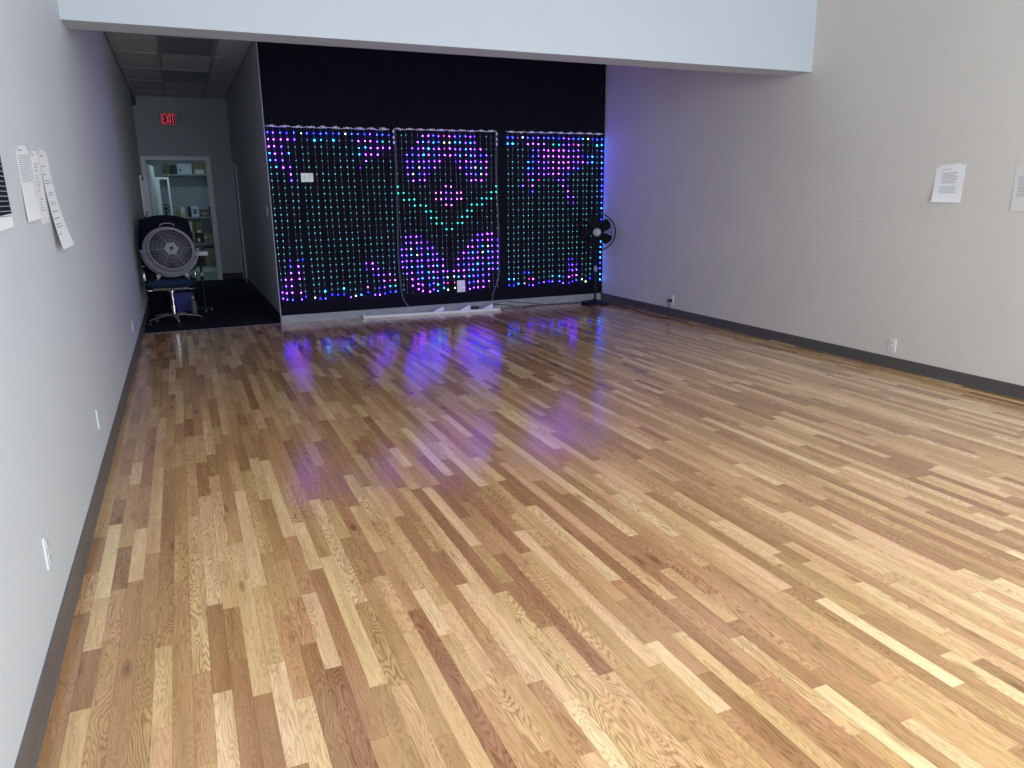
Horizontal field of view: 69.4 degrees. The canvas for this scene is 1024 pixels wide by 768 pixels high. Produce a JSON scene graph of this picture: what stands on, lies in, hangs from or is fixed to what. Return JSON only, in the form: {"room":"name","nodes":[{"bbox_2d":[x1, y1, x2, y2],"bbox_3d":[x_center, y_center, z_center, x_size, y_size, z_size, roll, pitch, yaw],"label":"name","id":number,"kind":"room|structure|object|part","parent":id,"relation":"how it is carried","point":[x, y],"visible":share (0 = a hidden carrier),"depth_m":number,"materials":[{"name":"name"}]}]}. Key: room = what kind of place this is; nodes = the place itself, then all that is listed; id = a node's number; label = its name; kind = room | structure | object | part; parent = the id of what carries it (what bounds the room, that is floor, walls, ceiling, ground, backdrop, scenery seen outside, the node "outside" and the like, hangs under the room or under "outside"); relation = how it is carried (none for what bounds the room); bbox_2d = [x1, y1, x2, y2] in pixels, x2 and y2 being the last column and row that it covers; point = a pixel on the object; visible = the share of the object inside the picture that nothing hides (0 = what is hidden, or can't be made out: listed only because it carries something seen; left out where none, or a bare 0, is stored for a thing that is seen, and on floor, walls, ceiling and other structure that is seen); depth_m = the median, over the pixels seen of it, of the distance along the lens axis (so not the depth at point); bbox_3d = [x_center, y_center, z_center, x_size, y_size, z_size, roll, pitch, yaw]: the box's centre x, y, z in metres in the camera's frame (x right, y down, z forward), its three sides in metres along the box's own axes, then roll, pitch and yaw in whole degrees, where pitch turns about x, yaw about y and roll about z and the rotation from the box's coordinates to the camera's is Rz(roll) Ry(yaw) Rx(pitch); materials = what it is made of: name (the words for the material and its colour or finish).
{"room":"dance studio","nodes":[
{"label":"dance studio","id":0,"kind":"room"},
{"bbox_2d":[0,0,148,767],"bbox_3d":[-3.436,-1.886,6.021,0.150,3.750,15.998,-7,16,-23],"label":"wall","id":1,"kind":"structure","parent":0,"point":[68,340],"depth_m":3.19,"materials":[{"name":"white paint"}]},
{"bbox_2d":[0,157,13,230],"bbox_3d":[-1.629,-0.701,2.291,0.011,0.460,0.490,-7,16,-23],"label":"poster","id":2,"kind":"object","parent":1,"relation":"attached to","point":[6,221],"visible":1,"depth_m":2.46,"materials":[{"name":"white paper"}]},
{"bbox_2d":[14,140,41,221],"bbox_3d":[-1.897,-0.799,2.904,0.017,0.313,0.290,-7,16,-23],"label":"paper notice","id":3,"kind":"object","parent":1,"relation":"attached to","point":[31,204],"visible":1,"depth_m":2.89,"materials":[{"name":"grey paper"}]},
{"bbox_2d":[29,146,48,224],"bbox_3d":[-2.017,-0.847,3.156,0.002,0.323,0.212,-7,16,-23],"label":"paper notice","id":4,"kind":"object","parent":1,"relation":"attached to","point":[33,154],"visible":0.99,"depth_m":3.15,"materials":[{"name":"grey paper"}]},
{"bbox_2d":[42,530,51,569],"bbox_3d":[-1.563,0.559,2.489,0.010,0.116,0.072,-7,16,-23],"label":"wall outlet","id":5,"kind":"object","parent":1,"relation":"attached to","point":[45,541],"visible":1,"depth_m":2.47,"materials":[{"name":"white plastic"}]},
{"bbox_2d":[37,145,74,248],"bbox_3d":[-2.102,-0.860,3.415,0.051,0.458,0.292,-7,16,-23],"label":"paper notice","id":6,"kind":"object","parent":1,"relation":"attached to","point":[66,240],"visible":1,"depth_m":3.40,"materials":[{"name":"grey paper"}]},
{"bbox_2d":[14,299,149,767],"bbox_3d":[-3.361,-0.146,6.547,0.012,0.115,15.898,-7,16,-23],"label":"baseboard","id":7,"kind":"structure","parent":1,"relation":"attached to","point":[33,736],"depth_m":2.69,"materials":[{"name":"grey plastic"}]},
{"bbox_2d":[95,406,100,429],"bbox_3d":[-2.270,0.187,4.058,0.010,0.116,0.072,-7,16,-23],"label":"wall outlet","id":8,"kind":"object","parent":1,"relation":"attached to","point":[96,409],"visible":1,"depth_m":4.04,"materials":[{"name":"white plastic"}]},
{"bbox_2d":[130,93,135,104],"bbox_3d":[-6.445,-4.846,12.588,0.070,0.180,0.100,-7,16,-23],"label":"wall speaker","id":9,"kind":"object","parent":1,"relation":"attached to","point":[133,99],"visible":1,"depth_m":12.55,"materials":[{"name":"black plastic"}]},
{"bbox_2d":[139,175,147,214],"bbox_3d":[-6.304,-3.226,12.664,0.029,0.640,1.000,-7,16,-23],"label":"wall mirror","id":10,"kind":"object","parent":1,"relation":"attached to","point":[141,178],"visible":0.99,"depth_m":12.30,"materials":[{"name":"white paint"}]},
{"bbox_2d":[142,180,146,210],"bbox_3d":[-6.311,-3.225,12.661,0.015,0.520,0.880,-7,16,-23],"label":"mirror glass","id":11,"kind":"object","parent":10,"relation":"attached to","point":[143,185],"depth_m":13.00,"materials":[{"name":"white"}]},
{"bbox_2d":[106,32,250,97],"bbox_3d":[-1.992,-4.375,9.930,6.066,0.100,9.348,-7,16,-23],"label":"ceiling","id":12,"kind":"structure","parent":0,"point":[131,42],"depth_m":9.96,"materials":[{"name":"tile"}]},
{"bbox_2d":[103,31,253,98],"bbox_3d":[-1.967,-4.308,9.890,6.066,0.013,9.228,-7,16,-23],"label":"grid","id":13,"kind":"object","parent":12,"relation":"attached to","point":[104,32],"visible":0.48,"depth_m":10.24,"materials":[{"name":"grey metal"}]},
{"bbox_2d":[163,70,208,83],"bbox_3d":[-4.815,-4.532,10.911,0.590,0.015,1.170,-7,16,-23],"label":"recessed light","id":14,"kind":"object","parent":12,"relation":"in","point":[178,76],"visible":1,"depth_m":10.87,"materials":[{"name":"grey plastic"}]},
{"bbox_2d":[159,35,216,56],"bbox_3d":[-3.837,-3.991,8.751,0.590,0.015,1.175,-7,16,-23],"label":"recessed light","id":15,"kind":"object","parent":12,"relation":"in","point":[170,45],"visible":0.84,"depth_m":8.71,"materials":[{"name":"grey plastic"}]},
{"bbox_2d":[133,96,241,272],"bbox_3d":[-6.507,-3.752,14.466,3.500,3.251,2.302,-7,16,-23],"label":"wall","id":16,"kind":"structure","parent":0,"point":[205,131],"depth_m":13.54,"materials":[{"name":"paint"}]},
{"bbox_2d":[147,165,158,215],"bbox_3d":[-6.669,-3.022,13.919,0.045,2.090,0.860,-6,15,-20],"label":"door","id":17,"kind":"structure","parent":16,"relation":"in","point":[152,184],"depth_m":13.50,"materials":[{"name":"white paint"}]},
{"bbox_2d":[158,111,183,126],"bbox_3d":[-6.043,-4.696,13.112,0.390,0.250,0.054,-7,16,-23],"label":"exit sign","id":18,"kind":"object","parent":16,"relation":"attached to","point":[167,119],"visible":1,"depth_m":13.09,"materials":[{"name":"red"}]},
{"bbox_2d":[140,156,222,279],"bbox_3d":[-6.061,-3.019,13.619,1.150,2.240,0.146,-7,16,-23],"label":"door frame","id":19,"kind":"structure","parent":16,"relation":"attached to","point":[143,159],"depth_m":13.51,"materials":[{"name":"white paint"}]},
{"bbox_2d":[162,174,206,184],"bbox_3d":[-6.659,-4.209,15.252,0.970,0.220,0.360,-7,16,-23],"label":"wall shelf","id":20,"kind":"object","parent":16,"relation":"attached to","point":[167,175],"visible":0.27,"depth_m":15.04,"materials":[{"name":"grey"}]},
{"bbox_2d":[164,164,169,173],"bbox_3d":[-7.024,-4.371,15.063,0.090,0.194,0.250,-7,16,-23],"label":"storage box","id":21,"kind":"object","parent":20,"relation":"on","point":[166,166],"visible":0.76,"depth_m":14.95,"materials":[{"name":"green cardboard"}]},
{"bbox_2d":[170,165,176,173],"bbox_3d":[-6.919,-4.374,15.110,0.110,0.174,0.250,-7,16,-23],"label":"storage box","id":22,"kind":"object","parent":20,"relation":"on","point":[172,167],"visible":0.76,"depth_m":15.00,"materials":[{"name":"black cardboard"}]},
{"bbox_2d":[176,164,191,173],"bbox_3d":[-6.723,-4.408,15.172,0.275,0.204,0.282,-7,16,-23],"label":"storage box","id":23,"kind":"object","parent":20,"relation":"on","point":[181,168],"visible":0.78,"depth_m":15.05,"materials":[{"name":"white cardboard"}]},
{"bbox_2d":[192,163,205,173],"bbox_3d":[-6.472,-4.447,15.293,0.245,0.214,0.252,-7,16,-23],"label":"storage box","id":24,"kind":"object","parent":20,"relation":"on","point":[198,168],"visible":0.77,"depth_m":15.18,"materials":[{"name":"brown cardboard"}]},
{"bbox_2d":[222,272,242,279],"bbox_3d":[-5.329,-2.062,14.120,0.388,0.120,0.010,-7,16,-23],"label":"baseboard","id":25,"kind":"structure","parent":16,"relation":"attached to","point":[239,275],"depth_m":14.12,"materials":[{"name":"black plastic"}]},
{"bbox_2d":[226,41,279,312],"bbox_3d":[-3.956,-2.965,11.271,0.120,3.251,5.774,-7,16,-23],"label":"wall","id":26,"kind":"structure","parent":0,"point":[243,101],"depth_m":10.29,"materials":[{"name":"paint"}]},
{"bbox_2d":[231,160,246,281],"bbox_3d":[-5.000,-2.967,13.567,0.014,2.140,0.840,-7,16,-23],"label":"door frame","id":27,"kind":"structure","parent":26,"relation":"attached to","point":[233,162],"depth_m":13.35,"materials":[{"name":"white paint"}]},
{"bbox_2d":[233,164,245,279],"bbox_3d":[-4.995,-2.943,13.575,0.006,2.070,0.720,-7,16,-23],"label":"door","id":28,"kind":"structure","parent":26,"relation":"in","point":[234,172],"depth_m":13.61,"materials":[{"name":"paint"}]},
{"bbox_2d":[247,278,280,322],"bbox_3d":[-3.827,-1.343,11.259,0.010,0.110,4.925,-7,16,-23],"label":"baseboard","id":29,"kind":"structure","parent":26,"relation":"attached to","point":[260,295],"depth_m":10.61,"materials":[{"name":"black plastic"}]},
{"bbox_2d":[257,41,605,315],"bbox_3d":[-0.800,-2.579,9.614,4.524,3.251,0.120,-7,16,-23],"label":"wall","id":30,"kind":"structure","parent":0,"point":[317,86],"depth_m":9.41,"materials":[{"name":"black paint"}]},
{"bbox_2d":[256,41,281,322],"bbox_3d":[-2.850,-2.317,8.686,0.008,3.251,0.006,-7,16,-23],"label":"trim","id":31,"kind":"structure","parent":30,"relation":"attached to","point":[256,41],"depth_m":8.65,"materials":[{"name":"paint"}]},
{"bbox_2d":[301,173,313,181],"bbox_3d":[-2.445,-2.464,8.826,0.143,0.103,0.008,-7,16,-23],"label":"light switch","id":32,"kind":"object","parent":30,"relation":"attached to","point":[307,177],"visible":1,"depth_m":8.82,"materials":[{"name":"white plastic"}]},
{"bbox_2d":[265,124,395,299],"bbox_3d":[-2.161,-2.072,9.041,1.458,2.059,0.028,-7,16,-23],"label":"curtain","id":33,"kind":"object","parent":30,"relation":"attached to","point":[270,125],"visible":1,"depth_m":8.99,"materials":[{"name":"multicoloured plastic"}]},
{"bbox_2d":[281,293,600,323],"bbox_3d":[-0.766,-1.035,9.943,4.506,0.096,0.010,-7,16,-23],"label":"baseboard","id":34,"kind":"structure","parent":30,"relation":"attached to","point":[581,297],"depth_m":9.78,"materials":[{"name":"silver metal"}]},
{"bbox_2d":[392,128,497,304],"bbox_3d":[-0.834,-2.151,9.621,1.403,2.222,0.060,-7,16,-24],"label":"curtain","id":35,"kind":"object","parent":30,"relation":"attached to","point":[431,129],"visible":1,"depth_m":9.54,"materials":[{"name":"multicoloured plastic"}]},
{"bbox_2d":[457,280,464,291],"bbox_3d":[-0.681,-1.312,9.913,0.112,0.155,0.008,-7,16,-23],"label":"wall outlet","id":36,"kind":"object","parent":30,"relation":"attached to","point":[461,285],"visible":1,"depth_m":9.91,"materials":[{"name":"white plastic"}]},
{"bbox_2d":[492,131,601,295],"bbox_3d":[0.484,-2.290,10.178,1.731,2.263,0.070,-7,16,-24],"label":"curtain","id":37,"kind":"object","parent":30,"relation":"attached to","point":[578,133],"visible":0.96,"depth_m":10.08,"materials":[{"name":"multicoloured plastic"}]},
{"bbox_2d":[58,0,817,76],"bbox_3d":[-0.054,-3.169,5.686,6.066,1.176,0.285,-7,16,-23],"label":"wall header","id":38,"kind":"structure","parent":0,"point":[760,37],"depth_m":5.70,"materials":[{"name":"paint"}]},
{"bbox_2d":[36,271,1023,767],"bbox_3d":[-1.473,-0.567,8.536,7.231,0.103,18.300,-7,16,-23],"label":"floor","id":39,"kind":"structure","parent":0,"point":[574,535],"depth_m":3.18,"materials":[{"name":"brown wood"}]},
{"bbox_2d":[155,177,172,214],"bbox_3d":[-6.812,-3.080,14.553,0.320,1.907,0.100,-7,16,-23],"label":"frame","id":40,"kind":"object","parent":39,"relation":"on","point":[156,178],"visible":0.3,"depth_m":14.38,"materials":[{"name":"white paint"}]},
{"bbox_3d":[-6.888,-3.052,14.526,0.135,1.867,0.040,-7,16,-23],"label":"post","id":41,"kind":"part","parent":40,"relation":"part of","materials":[{"name":"white paint"}]},
{"bbox_3d":[-6.682,-3.077,14.613,0.035,1.867,0.040,-7,16,-23],"label":"post","id":42,"kind":"part","parent":40,"relation":"part of","materials":[{"name":"white paint"}]},
{"bbox_2d":[138,215,204,326],"bbox_3d":[-4.165,-1.386,9.019,0.652,1.307,0.721,-7,16,-23],"label":"office chair","id":43,"kind":"object","parent":39,"relation":"on","point":[170,284],"visible":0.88,"depth_m":9.07,"materials":[{"name":"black fabric"}]},
{"bbox_3d":[-4.402,-1.286,8.977,0.132,0.313,0.320,-7,16,-23],"label":"armrest","id":44,"kind":"part","parent":43,"relation":"part of","materials":[{"name":"silver metal"}]},
{"bbox_3d":[-4.273,-0.806,9.008,0.042,0.066,0.284,12,19,40],"label":"leg","id":45,"kind":"part","parent":43,"relation":"part of","materials":[{"name":"silver metal"}]},
{"bbox_3d":[-4.291,-1.721,9.190,0.627,0.739,0.167,-7,16,-23],"label":"backrest","id":46,"kind":"part","parent":43,"relation":"part of","materials":[{"name":"black fabric"}]},
{"bbox_2d":[140,223,198,280],"bbox_3d":[-4.067,-1.576,8.806,0.329,0.668,0.598,12,19,41],"label":"floor fan","id":47,"kind":"object","parent":43,"relation":"on","point":[172,251],"visible":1,"depth_m":8.76,"materials":[{"name":"grey plastic"}]},
{"bbox_3d":[-4.191,-1.623,8.713,0.216,0.148,0.144,-7,16,-23],"label":"blade","id":48,"kind":"part","parent":47,"relation":"part of","materials":[{"name":"black"}]},
{"bbox_3d":[-4.137,-1.458,8.748,0.180,0.204,0.125,0,14,4],"label":"blade","id":49,"kind":"part","parent":47,"relation":"part of","materials":[{"name":"black"}]},
{"bbox_3d":[-4.096,-1.730,8.816,0.066,0.218,0.186,8,17,31],"label":"blade","id":50,"kind":"part","parent":47,"relation":"part of","materials":[{"name":"black plastic"}]},
{"bbox_2d":[146,230,191,271],"bbox_3d":[-4.096,-1.586,8.829,0.573,0.541,0.225,-12,18,-37],"label":"grille","id":51,"kind":"object","parent":47,"relation":"attached to","point":[173,251],"depth_m":8.76,"materials":[{"name":"grey plastic"}]},
{"bbox_3d":[-3.975,-1.478,8.852,0.234,0.216,0.020,-5,15,-18],"label":"blade","id":52,"kind":"part","parent":47,"relation":"part of","materials":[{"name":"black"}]},
{"bbox_3d":[-3.972,-1.661,8.882,0.213,0.198,0.016,-14,20,-42],"label":"blade","id":53,"kind":"part","parent":47,"relation":"part of","materials":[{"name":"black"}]},
{"bbox_3d":[-4.165,-1.245,9.028,0.594,0.125,0.550,-7,16,-23],"label":"seat","id":54,"kind":"part","parent":43,"relation":"part of","materials":[{"name":"blue fabric"}]},
{"bbox_3d":[-3.994,-0.850,9.167,0.284,0.066,0.042,-4,15,-12],"label":"leg","id":55,"kind":"part","parent":43,"relation":"part of","materials":[{"name":"silver metal"}]},
{"bbox_3d":[-3.977,-1.337,9.156,0.132,0.313,0.320,-7,16,-23],"label":"armrest","id":56,"kind":"part","parent":43,"relation":"part of","materials":[{"name":"silver metal"}]},
{"bbox_2d":[174,292,193,311],"bbox_3d":[-4.508,-1.132,10.195,0.258,0.239,0.229,-7,16,-23],"label":"storage bin","id":57,"kind":"object","parent":39,"relation":"on","point":[182,299],"visible":0.8,"depth_m":10.10,"materials":[{"name":"blue plastic"}]},
{"bbox_2d":[190,296,197,313],"bbox_3d":[-4.244,-1.049,9.863,0.086,0.237,0.086,-7,16,-23],"label":"plastic jug","id":58,"kind":"object","parent":39,"relation":"on","point":[193,304],"visible":0.91,"depth_m":9.84,"materials":[{"name":"grey plastic"}]},
{"bbox_2d":[182,216,216,272],"bbox_3d":[-6.618,-2.939,15.554,1.240,1.132,0.419,-7,16,-23],"label":"shelving unit","id":59,"kind":"object","parent":39,"relation":"on","point":[205,268],"visible":0.1,"depth_m":15.50,"materials":[{"name":"grey"}]},
{"bbox_2d":[162,204,170,214],"bbox_3d":[-7.052,-3.541,15.108,0.166,0.262,0.142,0,14,3],"label":"desk fan","id":60,"kind":"object","parent":59,"relation":"on","point":[165,208],"visible":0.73,"depth_m":15.07,"materials":[{"name":"black plastic"}]},
{"bbox_2d":[180,206,186,216],"bbox_3d":[-6.769,-3.544,15.211,0.132,0.211,0.132,-7,16,-23],"label":"spray bottle","id":61,"kind":"object","parent":59,"relation":"on","point":[183,213],"visible":1,"depth_m":15.17,"materials":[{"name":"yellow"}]},
{"bbox_2d":[180,212,186,216],"bbox_3d":[-6.769,-3.490,15.225,0.132,0.099,0.132,-7,16,-23],"label":"bottle","id":62,"kind":"object","parent":59,"relation":"on","point":[182,214],"depth_m":15.17,"materials":[{"name":"green"}]},
{"bbox_2d":[187,207,191,216],"bbox_3d":[-6.658,-3.555,15.270,0.062,0.199,0.140,-7,16,-23],"label":"product box","id":63,"kind":"object","parent":59,"relation":"on","point":[188,208],"visible":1,"depth_m":15.21,"materials":[{"name":"black"}]},
{"bbox_2d":[191,206,198,216],"bbox_3d":[-6.576,-3.578,15.339,0.140,0.209,0.172,-7,16,-23],"label":"product box","id":64,"kind":"object","parent":59,"relation":"on","point":[194,209],"visible":0.93,"depth_m":15.27,"materials":[{"name":"white"}]},
{"bbox_3d":[-6.624,-3.473,15.418,1.240,0.030,0.419,-7,16,-23],"label":"shelf","id":65,"kind":"part","parent":59,"relation":"part of","materials":[{"name":"grey"}]},
{"bbox_2d":[195,233,202,242],"bbox_3d":[-6.561,-3.070,15.524,0.130,0.194,0.282,-7,16,-23],"label":"carton","id":66,"kind":"object","parent":59,"relation":"on","point":[199,236],"visible":0.94,"depth_m":15.40,"materials":[{"name":"black"}]},
{"bbox_2d":[194,220,201,232],"bbox_3d":[-6.563,-3.291,15.468,0.130,0.258,0.282,-7,16,-23],"label":"carton","id":67,"kind":"object","parent":66,"relation":"on","point":[198,227],"visible":1,"depth_m":15.34,"materials":[{"name":"green cardboard"}]},
{"bbox_2d":[195,256,203,265],"bbox_3d":[-6.634,-2.643,15.599,0.220,0.298,0.280,-7,16,-23],"label":"carton","id":68,"kind":"object","parent":59,"relation":"on","point":[202,261],"visible":0.3,"depth_m":15.50,"materials":[{"name":"black cardboard"}]},
{"bbox_3d":[-6.618,-2.954,15.550,1.240,0.030,0.419,-7,16,-23],"label":"shelf","id":69,"kind":"part","parent":59,"relation":"part of","materials":[{"name":"grey"}]},
{"bbox_2d":[200,210,208,216],"bbox_3d":[-6.418,-3.562,15.421,0.160,0.134,0.182,-7,16,-23],"label":"radio","id":70,"kind":"object","parent":59,"relation":"on","point":[203,213],"visible":1,"depth_m":15.34,"materials":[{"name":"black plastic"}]},
{"bbox_3d":[-6.612,-2.489,15.669,1.240,0.030,0.419,-7,16,-23],"label":"shelf","id":71,"kind":"part","parent":59,"relation":"part of","materials":[{"name":"grey"}]},
{"bbox_2d":[203,233,213,242],"bbox_3d":[-6.400,-3.080,15.594,0.180,0.174,0.282,-7,16,-23],"label":"carton","id":72,"kind":"object","parent":59,"relation":"on","point":[208,237],"visible":0.99,"depth_m":15.47,"materials":[{"name":"brown cardboard"}]},
{"bbox_2d":[204,247,215,265],"bbox_3d":[-6.405,-2.709,15.686,0.200,0.378,0.280,-7,16,-23],"label":"carton","id":73,"kind":"object","parent":59,"relation":"on","point":[210,260],"visible":1,"depth_m":15.57,"materials":[{"name":"brown cardboard"}]},
{"bbox_3d":[-6.687,-3.055,15.471,0.115,0.194,0.282,-7,16,-23],"label":"carton","id":74,"kind":"object","parent":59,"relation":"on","visible":0},
{"bbox_2d":[187,219,194,232],"bbox_3d":[-6.689,-3.285,15.412,0.115,0.278,0.282,-7,16,-23],"label":"carton","id":75,"kind":"object","parent":74,"relation":"on","point":[190,221],"visible":0.71,"depth_m":15.29,"materials":[{"name":"brown cardboard"}]},
{"bbox_2d":[196,250,212,311],"bbox_3d":[-4.240,-1.398,10.059,0.265,0.818,0.340,-7,16,-23],"label":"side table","id":76,"kind":"object","parent":39,"relation":"on","point":[205,307],"visible":0.74,"depth_m":10.04,"materials":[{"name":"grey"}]},
{"bbox_2d":[144,323,281,333],"bbox_3d":[-3.537,-0.659,8.789,1.538,0.004,0.040,-7,16,-23],"label":"trim","id":77,"kind":"structure","parent":39,"relation":"on","point":[277,323],"depth_m":8.78,"materials":[{"name":"silver metal"}]},
{"bbox_2d":[363,307,499,318],"bbox_3d":[-1.030,-0.933,9.655,1.810,0.045,0.084,-5,15,-17],"label":"light strip","id":78,"kind":"object","parent":39,"relation":"on","point":[497,308],"visible":1,"depth_m":9.61,"materials":[{"name":"white plastic"}]},
{"bbox_2d":[433,307,443,311],"bbox_3d":[-1.033,-0.971,9.724,0.271,0.083,0.047,-5,15,-17],"label":"power adapter","id":79,"kind":"object","parent":39,"relation":"on","point":[440,308],"visible":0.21,"depth_m":9.73,"materials":[{"name":"white plastic"}]},
{"bbox_2d":[460,305,470,309],"bbox_3d":[-0.689,-1.002,9.830,0.271,0.083,0.047,-5,15,-17],"label":"power adapter","id":80,"kind":"object","parent":39,"relation":"on","point":[467,307],"visible":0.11,"depth_m":9.84,"materials":[{"name":"white plastic"}]},
{"bbox_2d":[483,304,492,308],"bbox_3d":[-0.392,-1.028,9.921,0.271,0.083,0.047,-5,15,-17],"label":"power adapter","id":81,"kind":"object","parent":39,"relation":"on","point":[489,305],"visible":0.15,"depth_m":9.92,"materials":[{"name":"white plastic"}]},
{"bbox_2d":[493,302,578,307],"bbox_3d":[0.324,-1.108,10.259,1.343,0.056,0.131,-5,15,-15],"label":"extension cord","id":82,"kind":"object","parent":39,"relation":"on","point":[575,302],"visible":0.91,"depth_m":10.27,"materials":[{"name":"black plastic"}]},
{"bbox_2d":[578,213,671,318],"bbox_3d":[1.558,-1.600,9.715,0.402,1.250,1.753,-11,18,-35],"label":"pedestal fan","id":83,"kind":"object","parent":39,"relation":"on","point":[596,231],"visible":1,"depth_m":10.15,"materials":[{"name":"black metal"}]},
{"bbox_3d":[1.042,-2.078,10.161,0.194,0.138,0.080,1,14,5],"label":"blade","id":84,"kind":"part","parent":83,"relation":"part of","materials":[{"name":"black plastic"}]},
{"bbox_3d":[1.121,-1.970,10.184,0.155,0.207,0.032,9,18,35],"label":"blade","id":85,"kind":"part","parent":83,"relation":"part of","materials":[{"name":"black plastic"}]},
{"bbox_3d":[1.110,-2.195,10.121,0.169,0.188,0.040,-7,16,-23],"label":"blade","id":86,"kind":"part","parent":83,"relation":"part of","materials":[{"name":"black plastic"}]},
{"bbox_2d":[579,214,614,250],"bbox_3d":[1.163,-2.080,10.133,0.442,0.504,0.244,-7,16,-23],"label":"grille","id":87,"kind":"object","parent":83,"relation":"attached to","point":[596,231],"depth_m":10.14,"materials":[{"name":"black metal"}]},
{"bbox_3d":[1.270,-2.008,10.161,0.214,0.169,0.064,3,15,14],"label":"blade","id":88,"kind":"part","parent":83,"relation":"part of","materials":[{"name":"black plastic"}]},
{"bbox_3d":[1.262,-2.161,10.117,0.186,0.197,0.066,-2,14,-4],"label":"blade","id":89,"kind":"part","parent":83,"relation":"part of","materials":[{"name":"black plastic"}]},
{"bbox_3d":[1.666,-1.066,9.738,0.170,0.203,1.508,-7,16,-23],"label":"fan cord","id":90,"kind":"part","parent":83,"relation":"part of","materials":[{"name":"black plastic"}]},
{"bbox_2d":[602,0,1023,385],"bbox_3d":[3.395,-1.938,5.906,0.150,3.750,10.325,-7,16,-23],"label":"wall","id":91,"kind":"structure","parent":0,"point":[747,166],"depth_m":6.62,"materials":[{"name":"white paint"}]},
{"bbox_2d":[670,295,673,304],"bbox_3d":[2.000,-1.049,9.255,0.010,0.116,0.072,-7,16,-23],"label":"wall outlet","id":92,"kind":"object","parent":91,"relation":"attached to","point":[671,296],"visible":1,"depth_m":9.24,"materials":[{"name":"white plastic"}]},
{"bbox_2d":[601,293,1023,399],"bbox_3d":[3.343,-0.161,6.327,0.010,0.099,10.124,-7,16,-23],"label":"baseboard","id":93,"kind":"structure","parent":91,"relation":"attached to","point":[969,380],"depth_m":6.85,"materials":[{"name":"grey plastic"}]},
{"bbox_2d":[888,338,896,352],"bbox_3d":[3.290,-0.335,6.403,0.010,0.116,0.072,-7,16,-23],"label":"wall outlet","id":94,"kind":"object","parent":91,"relation":"attached to","point":[892,342],"visible":1,"depth_m":6.40,"materials":[{"name":"white plastic"}]},
{"bbox_2d":[931,160,966,202],"bbox_3d":[3.397,-1.578,5.769,0.031,0.316,0.252,-7,16,-23],"label":"paper notice","id":95,"kind":"object","parent":91,"relation":"attached to","point":[949,179],"visible":1,"depth_m":5.77,"materials":[{"name":"grey paper"}]},
{"bbox_2d":[1010,164,1023,210],"bbox_3d":[3.664,-1.391,5.220,0.007,0.333,0.256,-7,16,-23],"label":"paper notice","id":96,"kind":"object","parent":91,"relation":"attached to","point":[1017,203],"visible":1,"depth_m":5.30,"materials":[{"name":"white paper"}]}
]}

